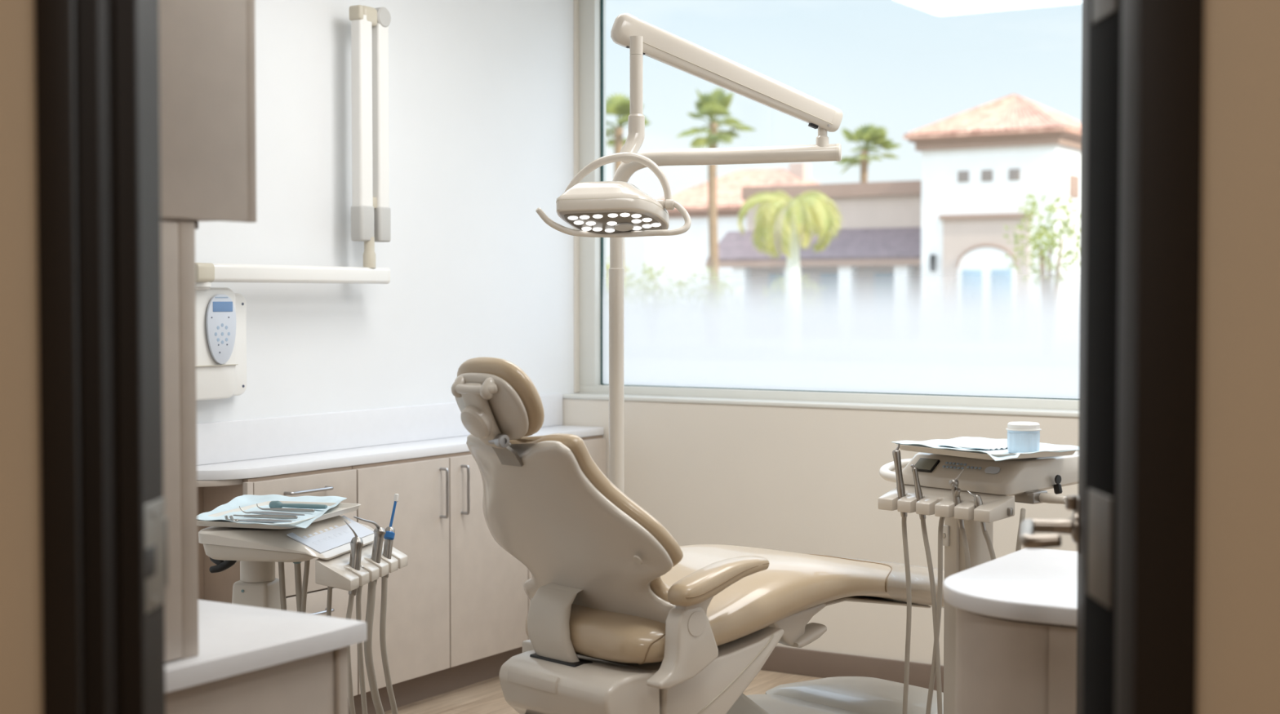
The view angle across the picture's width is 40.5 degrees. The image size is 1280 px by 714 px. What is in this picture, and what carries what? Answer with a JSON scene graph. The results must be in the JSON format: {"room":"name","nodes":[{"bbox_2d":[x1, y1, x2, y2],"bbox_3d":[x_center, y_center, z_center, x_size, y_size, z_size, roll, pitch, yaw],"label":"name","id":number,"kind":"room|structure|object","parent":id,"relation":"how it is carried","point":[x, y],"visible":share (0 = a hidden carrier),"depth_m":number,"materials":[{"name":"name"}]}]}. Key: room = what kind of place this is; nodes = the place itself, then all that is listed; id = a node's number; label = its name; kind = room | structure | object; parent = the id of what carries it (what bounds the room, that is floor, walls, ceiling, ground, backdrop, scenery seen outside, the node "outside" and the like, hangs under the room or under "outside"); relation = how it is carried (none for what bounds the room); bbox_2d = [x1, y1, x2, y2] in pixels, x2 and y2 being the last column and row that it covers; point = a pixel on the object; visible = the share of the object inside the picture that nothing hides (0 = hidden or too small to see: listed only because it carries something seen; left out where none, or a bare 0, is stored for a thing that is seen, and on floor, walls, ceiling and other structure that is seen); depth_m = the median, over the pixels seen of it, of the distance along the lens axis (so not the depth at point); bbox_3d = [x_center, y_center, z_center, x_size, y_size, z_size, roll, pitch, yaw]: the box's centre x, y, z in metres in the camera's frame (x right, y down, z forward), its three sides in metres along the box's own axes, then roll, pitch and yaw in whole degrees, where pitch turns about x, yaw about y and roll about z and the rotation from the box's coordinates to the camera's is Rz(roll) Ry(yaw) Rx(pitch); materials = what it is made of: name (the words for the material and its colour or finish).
{"room":"dental clinic","nodes":[
{"label":"dental clinic","id":0,"kind":"room"},
{"bbox_2d":[195,0,577,423],"bbox_3d":[-1.228,-0.202,5.897,0.150,2.900,3.750,1,2,32],"label":"wall","id":1,"kind":"structure","parent":0,"point":[481,92],"depth_m":6.39,"materials":[{"name":"paint"}]},
{"bbox_2d":[195,4,391,400],"bbox_3d":[-1.163,-0.541,5.715,0.136,1.331,0.928,1,2,32],"label":"dental x-ray machine","id":2,"kind":"object","parent":1,"relation":"attached to","point":[220,313],"visible":0.91,"depth_m":5.93,"materials":[{"name":"white plastic"}]},
{"bbox_2d":[384,670,822,713],"bbox_3d":[0.036,1.449,1.821,8.200,0.120,9.450,1,2,32],"label":"floor","id":3,"kind":"structure","parent":0,"point":[485,697],"depth_m":6.28,"materials":[{"name":"brown wood"}]},
{"bbox_2d":[197,479,243,604],"bbox_3d":[-1.359,0.767,5.381,0.197,0.775,0.182,1,2,32],"label":"base cabinet","id":4,"kind":"object","parent":3,"relation":"on","point":[212,587],"visible":0.22,"depth_m":5.47,"materials":[{"name":"beige laminate"}]},
{"bbox_2d":[164,600,367,713],"bbox_3d":[-1.009,0.914,2.827,0.657,0.880,0.975,1,2,32],"label":"base cabinet","id":5,"kind":"object","parent":3,"relation":"on","point":[250,660],"depth_m":2.91,"materials":[{"name":"white laminate"}]},
{"bbox_2d":[160,220,198,662],"bbox_3d":[-1.085,0.132,2.711,0.621,0.690,0.462,1,2,32],"label":"panel","id":6,"kind":"object","parent":5,"relation":"on","point":[177,237],"visible":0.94,"depth_m":2.71,"materials":[{"name":"beige laminate"}]},
{"bbox_2d":[203,466,357,696],"bbox_3d":[-1.162,0.757,5.636,0.264,0.771,0.510,1,2,32],"label":"base cabinet","id":7,"kind":"object","parent":3,"relation":"on","point":[337,482],"visible":0.23,"depth_m":5.62,"materials":[{"name":"laminate"}]},
{"bbox_2d":[198,515,407,617],"bbox_3d":[-0.971,0.859,4.584,0.615,0.869,0.475,0,2,12],"label":"stand","id":8,"kind":"object","parent":3,"relation":"on","point":[257,551],"visible":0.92,"depth_m":4.44,"materials":[{"name":"beige plastic"}]},
{"bbox_2d":[197,501,360,529],"bbox_3d":[-0.953,0.417,4.572,0.286,0.016,0.450,1,2,16],"label":"tray","id":9,"kind":"object","parent":8,"relation":"on","point":[341,508],"visible":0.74,"depth_m":4.55,"materials":[{"name":"plastic"}]},
{"bbox_2d":[197,494,346,528],"bbox_3d":[-0.981,0.410,4.592,0.317,0.018,0.694,0,2,0],"label":"paper liner","id":10,"kind":"object","parent":9,"relation":"on","point":[245,500],"visible":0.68,"depth_m":4.68,"materials":[{"name":"white paper"}]},
{"bbox_2d":[224,515,292,523],"bbox_3d":[-0.969,0.411,4.386,0.179,0.020,0.022,0,2,8],"label":"tweezers","id":11,"kind":"object","parent":10,"relation":"on","point":[256,521],"visible":0.95,"depth_m":4.39,"materials":[{"name":"metal"}]},
{"bbox_2d":[232,515,297,519],"bbox_3d":[-0.969,0.413,4.479,0.177,0.010,0.010,0,2,12],"label":"mirror","id":12,"kind":"object","parent":10,"relation":"on","point":[270,517],"visible":1,"depth_m":4.47,"materials":[{"name":"metal"}]},
{"bbox_2d":[239,506,304,515],"bbox_3d":[-0.965,0.405,4.542,0.196,0.021,0.009,1,2,19],"label":"probe","id":13,"kind":"object","parent":10,"relation":"on","point":[252,513],"visible":0.92,"depth_m":4.54,"materials":[{"name":"metal"}]},
{"bbox_2d":[256,503,314,512],"bbox_3d":[-0.946,0.403,4.619,0.168,0.019,0.009,1,2,15],"label":"dental scaler","id":14,"kind":"object","parent":10,"relation":"on","point":[297,510],"visible":1,"depth_m":4.61,"materials":[{"name":"metal"}]},
{"bbox_2d":[269,501,327,509],"bbox_3d":[-0.922,0.402,4.674,0.167,0.024,0.023,1,2,16],"label":"instrument","id":15,"kind":"object","parent":10,"relation":"on","point":[273,504],"visible":0.98,"depth_m":4.67,"materials":[{"name":"teal metal"}]},
{"bbox_2d":[343,520,363,713],"bbox_3d":[-0.744,0.833,4.436,0.063,0.842,0.140,-1,2,-27],"label":"dental handpiece","id":16,"kind":"object","parent":8,"relation":"attached to","point":[356,544],"visible":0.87,"depth_m":4.38,"materials":[{"name":"metal"}]},
{"bbox_2d":[355,565,367,713],"bbox_3d":[-0.735,0.892,4.494,0.053,0.720,0.131,-1,2,-34],"label":"dental handpiece","id":17,"kind":"object","parent":8,"relation":"hanging from","point":[358,597],"visible":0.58,"depth_m":4.44,"materials":[{"name":"metal"}]},
{"bbox_2d":[353,516,386,713],"bbox_3d":[-0.714,0.830,4.550,0.106,0.846,0.125,-1,2,-24],"label":"dental handpiece","id":18,"kind":"object","parent":8,"relation":"attached to","point":[379,532],"visible":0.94,"depth_m":4.51,"materials":[{"name":"metal"}]},
{"bbox_2d":[379,493,399,713],"bbox_3d":[-0.701,0.808,4.618,0.129,0.881,0.072,-1,2,-16],"label":"dental handpiece","id":19,"kind":"object","parent":8,"relation":"attached to","point":[388,537],"visible":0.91,"depth_m":4.60,"materials":[{"name":"metal"}]},
{"bbox_2d":[348,647,522,713],"bbox_3d":[-0.843,1.179,6.292,0.150,0.113,2.145,1,2,32],"label":"plinth","id":20,"kind":"object","parent":3,"relation":"on","point":[432,685],"visible":0.12,"depth_m":6.33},
{"bbox_2d":[351,451,528,694],"bbox_3d":[-0.768,0.735,6.273,0.265,0.771,0.982,1,2,32],"label":"base cabinet","id":21,"kind":"object","parent":3,"relation":"on","point":[460,597],"visible":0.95,"depth_m":6.17,"materials":[{"name":"laminate"}]},
{"bbox_2d":[196,393,604,480],"bbox_3d":[-0.821,0.268,6.217,0.218,0.164,2.215,1,2,32],"label":"countertop","id":22,"kind":"structure","parent":21,"relation":"on","point":[244,449],"depth_m":5.94,"materials":[{"name":"white laminate"}]},
{"bbox_2d":[528,435,606,639],"bbox_3d":[-0.379,0.713,6.937,0.229,0.771,0.552,1,2,32],"label":"base cabinet","id":23,"kind":"object","parent":3,"relation":"on","point":[596,446],"visible":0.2,"depth_m":7.05,"materials":[{"name":"laminate"}]},
{"bbox_2d":[535,13,843,493],"bbox_3d":[0.151,0.170,4.914,0.849,2.225,0.710,0,2,0],"label":"light","id":24,"kind":"object","parent":3,"relation":"on","point":[616,209],"visible":1,"depth_m":4.78,"materials":[{"name":"beige plastic"}]},
{"bbox_2d":[451,357,944,713],"bbox_3d":[0.280,0.635,4.590,1.821,1.308,0.745,-2,3,-43],"label":"dental chair","id":25,"kind":"object","parent":3,"relation":"on","point":[623,618],"visible":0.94,"depth_m":4.14,"materials":[{"name":"beige plastic"}]},
{"bbox_2d":[457,357,544,436],"bbox_3d":[-0.328,0.094,4.044,0.115,0.189,0.280,-2,3,-43],"label":"cushion","id":26,"kind":"object","parent":25,"relation":"on","point":[514,408],"depth_m":3.97,"materials":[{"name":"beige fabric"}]},
{"bbox_2d":[509,433,683,602],"bbox_3d":[-0.182,0.381,4.190,0.297,0.421,0.669,-2,3,-43],"label":"backrest","id":27,"kind":"object","parent":25,"relation":"on","point":[579,537],"depth_m":4.06,"materials":[{"name":"beige leather"}]},
{"bbox_2d":[524,544,944,663],"bbox_3d":[0.363,0.631,4.707,1.520,0.240,0.575,-2,3,-43],"label":"seat cushion","id":28,"kind":"object","parent":25,"relation":"on","point":[606,618],"depth_m":4.27,"materials":[{"name":"beige leather"}]},
{"bbox_2d":[878,451,1078,713],"bbox_3d":[0.897,0.769,4.518,0.457,1.054,0.593,-2,3,-40],"label":"dental delivery unit","id":29,"kind":"object","parent":3,"relation":"on","point":[997,482],"visible":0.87,"depth_m":4.41,"materials":[{"name":"beige plastic"}]},
{"bbox_2d":[892,443,911,713],"bbox_3d":[0.706,0.737,4.461,0.121,1.030,0.042,1,2,16],"label":"dental handpiece","id":30,"kind":"object","parent":29,"relation":"attached to","point":[900,488],"visible":0.96,"depth_m":4.45,"materials":[{"name":"metal"}]},
{"bbox_2d":[911,464,942,713],"bbox_3d":[0.746,0.764,4.412,0.124,0.979,0.070,1,2,32],"label":"dental handpiece","id":31,"kind":"object","parent":29,"relation":"attached to","point":[918,494],"visible":0.94,"depth_m":4.38,"materials":[{"name":"metal"}]},
{"bbox_2d":[925,517,945,713],"bbox_3d":[0.763,0.822,4.412,0.073,0.862,0.065,-1,2,-33],"label":"hose","id":32,"kind":"object","parent":29,"relation":"hanging from","point":[941,521],"visible":0.87,"depth_m":4.37,"materials":[{"name":"grey rubber"}]},
{"bbox_2d":[949,469,970,569],"bbox_3d":[0.855,0.765,4.370,0.186,0.979,0.055,-1,2,-33],"label":"dental handpiece","id":33,"kind":"object","parent":29,"relation":"attached to","point":[953,484],"visible":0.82,"depth_m":4.31,"materials":[{"name":"metal"}]},
{"bbox_2d":[967,490,995,560],"bbox_3d":[0.893,0.793,4.315,0.156,0.927,0.068,-1,2,-31],"label":"dental handpiece","id":34,"kind":"object","parent":29,"relation":"attached to","point":[977,499],"visible":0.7,"depth_m":4.26,"materials":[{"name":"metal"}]},
{"bbox_2d":[896,439,1078,460],"bbox_3d":[0.883,0.236,4.433,0.306,0.016,0.382,-1,2,-32],"label":"tray","id":35,"kind":"object","parent":29,"relation":"on","point":[904,447],"visible":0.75,"depth_m":4.31,"materials":[{"name":"plastic"}]},
{"bbox_2d":[891,436,1078,461],"bbox_3d":[0.885,0.232,4.433,0.318,0.021,0.398,-1,2,-32],"label":"paper liner","id":36,"kind":"object","parent":35,"relation":"on","point":[929,443],"visible":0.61,"depth_m":4.44,"materials":[{"name":"white paper"}]},
{"bbox_2d":[937,440,1007,449],"bbox_3d":[0.868,0.225,4.496,0.116,0.020,0.173,-2,3,-42],"label":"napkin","id":37,"kind":"object","parent":36,"relation":"on","point":[964,444],"visible":0.98,"depth_m":4.47,"materials":[{"name":"white paper"}]},
{"bbox_2d":[1005,422,1041,453],"bbox_3d":[0.958,0.201,4.329,0.087,0.076,0.087,-2,3,-40],"label":"plastic jar","id":38,"kind":"object","parent":36,"relation":"on","point":[1022,437],"visible":0.94,"depth_m":4.30,"materials":[{"name":"blue plastic"}]},
{"bbox_2d":[942,548,1077,713],"bbox_3d":[1.257,0.891,3.188,1.372,0.900,0.680,1,2,32],"label":"cabinet","id":39,"kind":"object","parent":3,"relation":"on","point":[1016,611],"depth_m":3.19,"materials":[{"name":"beige laminate"}]},
{"bbox_2d":[942,548,1077,626],"bbox_3d":[1.257,0.459,3.173,1.372,0.034,0.680,1,2,32],"label":"countertop","id":40,"kind":"structure","parent":39,"relation":"on","point":[1037,585],"depth_m":3.29,"materials":[{"name":"white laminate"}]},
{"bbox_2d":[0,0,1279,713],"bbox_3d":[-0.180,-0.066,1.914,3.600,2.900,0.150,0,2,0],"label":"wall","id":41,"kind":"structure","parent":0,"point":[1238,623],"depth_m":1.84,"materials":[{"name":"paint"}]},
{"bbox_2d":[34,0,1204,713],"bbox_3d":[-0.021,0.314,1.943,1.209,2.140,0.262,0,2,0],"label":"door frame","id":42,"kind":"structure","parent":41,"relation":"in","point":[104,525],"depth_m":1.86,"materials":[{"name":"brown metal"}]},
{"bbox_2d":[1018,0,1088,713],"bbox_3d":[0.622,0.319,2.512,0.142,2.070,0.900,0,2,12],"label":"door","id":43,"kind":"structure","parent":42,"relation":"attached to","point":[1074,526],"depth_m":2.79,"materials":[{"name":"brown metal"}]},
{"bbox_2d":[562,392,1079,666],"bbox_3d":[1.518,0.712,6.263,4.170,1.048,0.296,1,2,32],"label":"wall","id":44,"kind":"structure","parent":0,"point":[797,480],"depth_m":6.62,"materials":[{"name":"paint"}]},
{"bbox_2d":[573,0,1079,410],"bbox_3d":[1.527,-0.678,6.231,4.170,1.770,0.120,1,2,32],"label":"window","id":45,"kind":"structure","parent":44,"relation":"attached to","point":[1015,342],"depth_m":6.79,"materials":[{"name":"glass"}]},
{"bbox_2d":[760,646,943,693],"bbox_3d":[1.440,1.190,6.153,4.170,0.100,0.012,1,2,32],"label":"baseboard","id":46,"kind":"structure","parent":44,"relation":"attached to","point":[815,664],"depth_m":6.56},
{"bbox_2d":[606,383,1079,399],"bbox_3d":[22.449,-1.221,83.932,170.000,0.200,153.600,1,2,32],"label":"ground","id":47,"kind":"structure","parent":0,"point":[606,384],"depth_m":28.71,"materials":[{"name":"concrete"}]},
{"bbox_2d":[606,257,629,287],"bbox_3d":[-1.285,-1.934,56.096,2.266,3.182,2.362,1,2,32],"label":"shrub","id":48,"kind":"object","parent":47,"relation":"on","point":[607,265],"visible":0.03,"depth_m":55.66,"materials":[{"name":"green plant"}]},
{"bbox_2d":[606,92,649,268],"bbox_3d":[-0.733,-4.736,59.105,2.341,8.666,2.407,0,2,12],"label":"fan palm","id":49,"kind":"object","parent":47,"relation":"on","point":[617,105],"visible":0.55,"depth_m":58.87,"materials":[{"name":"green plant"}]},
{"bbox_2d":[624,262,692,287],"bbox_3d":[0.444,-1.654,54.876,2.391,2.704,2.512,1,2,32],"label":"shrub","id":50,"kind":"object","parent":47,"relation":"on","point":[645,271],"visible":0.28,"depth_m":54.98,"materials":[{"name":"green plant"}]},
{"bbox_2d":[678,265,742,286],"bbox_3d":[2.093,-1.564,53.943,2.332,2.581,2.117,1,2,32],"label":"shrub","id":51,"kind":"object","parent":47,"relation":"on","point":[719,284],"visible":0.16,"depth_m":53.92,"materials":[{"name":"green plant"}]},
{"bbox_2d":[675,86,755,286],"bbox_3d":[2.410,-4.640,57.006,2.330,8.623,2.853,1,2,32],"label":"fan palm","id":52,"kind":"object","parent":47,"relation":"on","point":[717,103],"visible":0.9,"depth_m":56.99,"materials":[{"name":"green plant"}]},
{"bbox_2d":[645,162,819,286],"bbox_3d":[6.027,-5.627,88.402,10.248,8.300,8.046,1,2,32],"label":"building","id":53,"kind":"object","parent":47,"relation":"on","point":[680,254],"visible":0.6,"depth_m":86.61,"materials":[{"name":"white paint"}]},
{"bbox_2d":[770,275,817,286],"bbox_3d":[4.801,-1.444,54.608,2.018,2.294,2.075,1,2,32],"label":"shrub","id":54,"kind":"object","parent":47,"relation":"on","point":[780,279],"visible":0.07,"depth_m":54.46,"materials":[{"name":"green plant"}]},
{"bbox_2d":[705,180,921,286],"bbox_3d":[9.345,-3.884,70.799,9.700,6.020,9.950,1,2,32],"label":"building","id":55,"kind":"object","parent":47,"relation":"on","point":[877,242],"visible":0.41,"depth_m":67.12,"materials":[{"name":"beige paint"}]},
{"bbox_2d":[834,123,901,182],"bbox_3d":[10.415,-5.916,79.390,2.651,9.665,2.929,-1,2,-22],"label":"fan palm","id":56,"kind":"object","parent":47,"relation":"on","point":[870,134],"visible":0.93,"depth_m":79.03,"materials":[{"name":"green plant"}]},
{"bbox_2d":[903,93,1081,285],"bbox_3d":[13.721,-5.123,63.554,5.998,8.993,6.645,1,2,32],"label":"tower building","id":57,"kind":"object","parent":47,"relation":"on","point":[979,164],"visible":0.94,"depth_m":61.19,"materials":[{"name":"white paint"}]},
{"bbox_2d":[957,170,968,182],"bbox_3d":[11.504,-6.421,61.604,0.420,0.400,0.090,1,2,32],"label":"attic vent","id":58,"kind":"object","parent":57,"relation":"attached to","point":[962,175],"depth_m":61.56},
{"bbox_2d":[981,169,992,181],"bbox_3d":[12.253,-6.405,61.142,0.420,0.400,0.090,1,2,32],"label":"attic vent","id":59,"kind":"object","parent":57,"relation":"attached to","point":[986,175],"depth_m":61.10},
{"bbox_2d":[1008,168,1020,180],"bbox_3d":[13.104,-6.387,60.617,0.420,0.400,0.090,1,2,32],"label":"window","id":60,"kind":"structure","parent":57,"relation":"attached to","point":[1013,174],"depth_m":60.58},
{"bbox_2d":[1069,174,1079,198],"bbox_3d":[15.410,-6.058,61.537,0.090,0.800,1.000,1,2,32],"label":"window","id":61,"kind":"structure","parent":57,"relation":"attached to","point":[1073,179],"depth_m":61.45,"materials":[{"name":"paint"}]},
{"bbox_3d":[-3.455,-0.262,51.519,120.000,0.100,8.000,1,2,32],"label":"strip","id":62,"kind":"object","parent":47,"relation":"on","visible":0},
{"bbox_2d":[735,190,843,286],"bbox_3d":[4.175,-2.252,46.902,3.070,4.571,2.745,1,2,32],"label":"palm","id":63,"kind":"object","parent":62,"relation":"on","point":[793,220],"visible":0.95,"depth_m":46.12,"materials":[{"name":"green plant"}]},
{"bbox_2d":[1003,190,1080,285],"bbox_3d":[9.602,-1.873,41.010,1.971,4.106,1.958,-2,3,-39],"label":"young tree","id":64,"kind":"object","parent":62,"relation":"on","point":[1058,277],"visible":0.85,"depth_m":40.90,"materials":[{"name":"green plant"}]},
{"bbox_3d":[-2.099,-0.107,3.128,1.540,2.900,1.880,1,2,32],"label":"wall partition","id":65,"kind":"structure","parent":0,"visible":0},
{"bbox_2d":[158,0,256,229],"bbox_3d":[-1.048,-0.651,2.740,0.625,0.886,0.596,1,2,32],"label":"upper cabinet","id":66,"kind":"object","parent":65,"relation":"attached to","point":[207,47],"visible":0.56,"depth_m":2.75,"materials":[{"name":"beige laminate"}]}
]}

